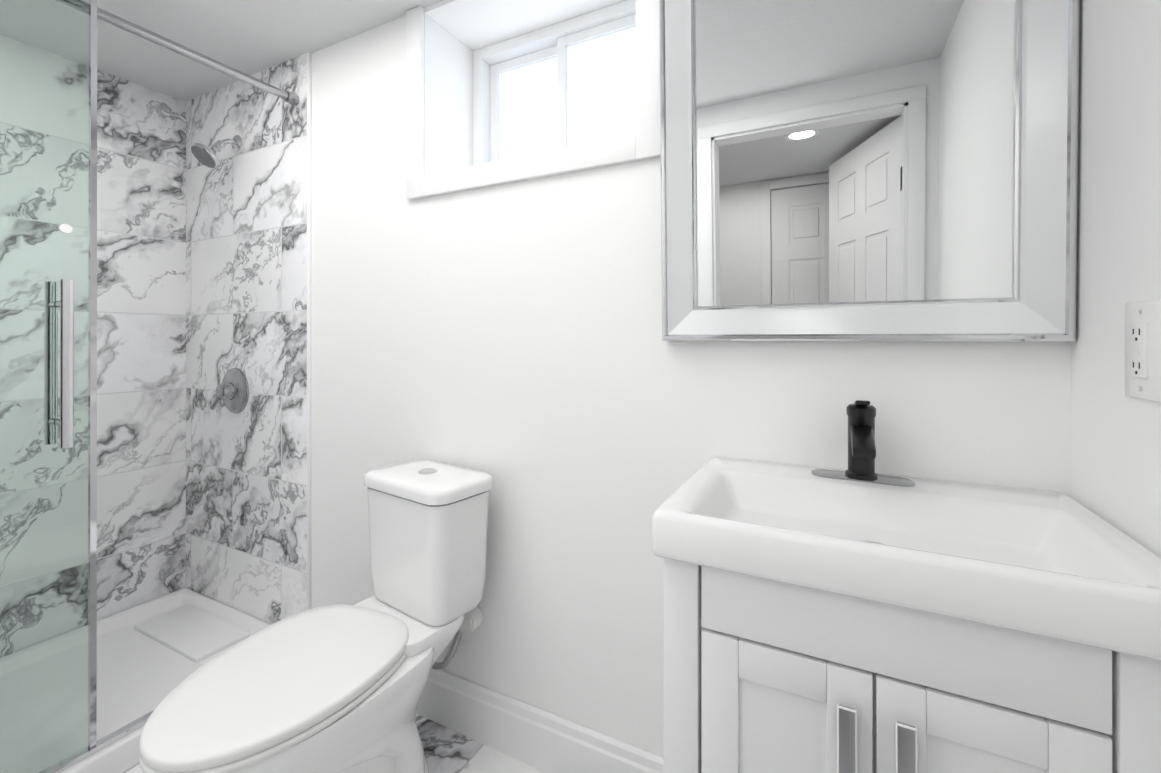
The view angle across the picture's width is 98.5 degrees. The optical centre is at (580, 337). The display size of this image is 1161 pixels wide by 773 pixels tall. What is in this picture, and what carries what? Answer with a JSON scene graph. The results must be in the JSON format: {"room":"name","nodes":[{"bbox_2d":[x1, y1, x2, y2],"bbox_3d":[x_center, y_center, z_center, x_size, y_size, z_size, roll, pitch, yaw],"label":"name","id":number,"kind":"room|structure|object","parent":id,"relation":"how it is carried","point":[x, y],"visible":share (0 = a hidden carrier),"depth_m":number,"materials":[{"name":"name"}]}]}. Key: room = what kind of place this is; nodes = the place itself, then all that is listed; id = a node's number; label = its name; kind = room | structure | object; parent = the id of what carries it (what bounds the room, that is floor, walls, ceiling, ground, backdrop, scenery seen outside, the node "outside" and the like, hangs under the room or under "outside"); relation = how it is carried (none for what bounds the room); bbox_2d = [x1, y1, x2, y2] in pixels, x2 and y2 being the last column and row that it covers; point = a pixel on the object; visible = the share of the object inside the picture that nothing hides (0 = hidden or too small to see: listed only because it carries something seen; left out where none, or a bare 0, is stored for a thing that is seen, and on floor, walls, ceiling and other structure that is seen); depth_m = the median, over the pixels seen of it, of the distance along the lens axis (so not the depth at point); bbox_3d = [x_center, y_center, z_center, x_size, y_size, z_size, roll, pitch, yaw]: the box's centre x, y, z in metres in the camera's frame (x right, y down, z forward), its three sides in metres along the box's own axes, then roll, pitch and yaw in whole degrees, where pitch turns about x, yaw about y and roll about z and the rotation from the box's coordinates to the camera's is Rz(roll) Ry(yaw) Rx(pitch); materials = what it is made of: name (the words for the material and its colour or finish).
{"room":"bathroom","nodes":[
{"label":"bathroom","id":0,"kind":"room"},
{"bbox_2d":[0,34,185,657],"bbox_3d":[-1.959,0.014,1.540,0.100,2.183,1.260,0,0,27],"label":"wall","id":1,"kind":"structure","parent":0,"point":[141,344],"depth_m":1.83,"materials":[{"name":"stone"}]},
{"bbox_2d":[0,0,441,101],"bbox_3d":[-0.979,-1.028,1.174,3.700,0.100,1.700,0,0,27],"label":"ceiling","id":2,"kind":"structure","parent":0,"point":[250,37],"depth_m":1.60,"materials":[{"name":"white paint"}]},
{"bbox_2d":[123,713,543,772],"bbox_3d":[-1.228,1.130,0.686,3.700,0.050,2.790,0,0,27],"label":"floor","id":3,"kind":"structure","parent":0,"point":[447,750],"depth_m":1.32,"materials":[{"name":"stone"}]},
{"bbox_2d":[0,588,270,772],"bbox_3d":[-1.565,1.065,1.333,0.782,0.080,1.244,0,0,27],"label":"shower tray","id":4,"kind":"object","parent":3,"relation":"on","point":[152,654],"visible":0.69,"depth_m":1.58,"materials":[{"name":"white ceramic"}]},
{"bbox_2d":[0,0,153,772],"bbox_3d":[-1.309,0.055,1.044,0.113,1.940,0.950,0,0,27],"label":"glass","id":5,"kind":"object","parent":4,"relation":"on","point":[52,421],"visible":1,"depth_m":1.20,"materials":[{"name":"clear glass"}]},
{"bbox_2d":[139,459,492,772],"bbox_3d":[-0.531,0.725,1.116,0.405,0.761,0.705,0,0,27],"label":"toilet","id":6,"kind":"object","parent":3,"relation":"on","point":[338,688],"visible":1,"depth_m":1.08,"materials":[{"name":"white ceramic"}]},
{"bbox_2d":[653,400,1160,772],"bbox_3d":[0.455,0.606,0.781,0.586,0.998,0.401,0,0,27],"label":"bathroom vanity","id":7,"kind":"object","parent":3,"relation":"on","point":[859,615],"visible":1,"depth_m":0.65,"materials":[{"name":"white painted wood"},{"name":"white ceramic"},{"name":"brushed steel"}]},
{"bbox_2d":[811,400,915,544],"bbox_3d":[0.466,0.208,0.824,0.165,0.203,0.242,0,0,27],"label":"faucet","id":8,"kind":"object","parent":7,"relation":"on","point":[856,502],"depth_m":0.84,"materials":[{"name":"black metal"}]},
{"bbox_2d":[311,0,1070,757],"bbox_3d":[-0.331,0.014,1.604,2.940,2.183,0.340,0,0,27],"label":"wall","id":9,"kind":"structure","parent":0,"point":[545,376],"depth_m":1.28,"materials":[{"name":"white paint"}]},
{"bbox_2d":[186,53,306,624],"bbox_3d":[-1.282,0.065,1.895,0.782,2.083,0.010,0,0,27],"label":"wall tile","id":10,"kind":"structure","parent":9,"relation":"attached to","point":[246,315],"depth_m":1.86,"materials":[{"name":"stone"}]},
{"bbox_2d":[55,0,298,105],"bbox_3d":[-1.275,-0.827,1.185,0.037,0.037,1.249,0,0,27],"label":"rod","id":11,"kind":"object","parent":10,"relation":"attached to","point":[159,40],"visible":1,"depth_m":1.43,"materials":[{"name":"grey metal"}]},
{"bbox_2d":[191,135,241,167],"bbox_3d":[-1.337,-0.695,1.835,0.094,0.148,0.148,0,0,27],"label":"shower head","id":12,"kind":"object","parent":10,"relation":"attached to","point":[205,155],"visible":1,"depth_m":1.81},
{"bbox_2d":[210,368,248,412],"bbox_3d":[-1.328,0.201,1.873,0.172,0.172,0.069,0,0,27],"label":"shower valve","id":13,"kind":"object","parent":10,"relation":"attached to","point":[232,390],"visible":1,"depth_m":1.87,"materials":[{"name":"grey metal"}]},
{"bbox_2d":[307,52,311,609],"bbox_3d":[-0.930,0.064,1.714,0.010,2.083,0.012,0,0,27],"label":"trim","id":14,"kind":"structure","parent":9,"relation":"attached to","point":[309,63],"depth_m":1.71,"materials":[{"name":"white"}]},
{"bbox_2d":[406,0,659,199],"bbox_3d":[-0.165,-0.695,1.319,0.795,0.561,0.015,0,0,27],"label":"window frame","id":15,"kind":"structure","parent":9,"relation":"in","point":[643,143],"depth_m":1.28,"materials":[{"name":"white"}]},
{"bbox_2d":[416,668,663,772],"bbox_3d":[-0.322,1.033,1.398,1.356,0.145,0.014,0,0,27],"label":"baseboard","id":16,"kind":"structure","parent":9,"relation":"attached to","point":[538,738],"depth_m":1.27,"materials":[{"name":"white wood"}]},
{"bbox_2d":[473,0,635,165],"bbox_3d":[-0.045,-0.718,1.560,0.670,0.488,0.080,0,0,27],"label":"window","id":17,"kind":"structure","parent":9,"relation":"in","point":[567,83],"depth_m":1.54,"materials":[{"name":"clear glass"}]},
{"bbox_2d":[659,0,1079,340],"bbox_3d":[0.487,-0.447,0.957,0.686,0.905,0.034,0,2,27],"label":"mirror","id":18,"kind":"object","parent":9,"relation":"attached to","point":[869,170],"visible":0.98,"depth_m":0.94,"materials":[{"name":"silver metal"}]},
{"bbox_2d":[1071,0,1160,557],"bbox_3d":[0.296,0.012,-0.285,0.100,2.183,2.450,0,0,27],"label":"wall","id":19,"kind":"structure","parent":0,"point":[1115,456],"depth_m":0.69,"materials":[{"name":"white paint"}]},
{"bbox_2d":[1125,299,1160,402],"bbox_3d":[0.700,0.015,0.625,0.011,0.122,0.084,0,0,27],"label":"electrical outlet","id":20,"kind":"object","parent":19,"relation":"attached to","point":[1142,349],"visible":1,"depth_m":0.62,"materials":[{"name":"white plastic"}]}
]}

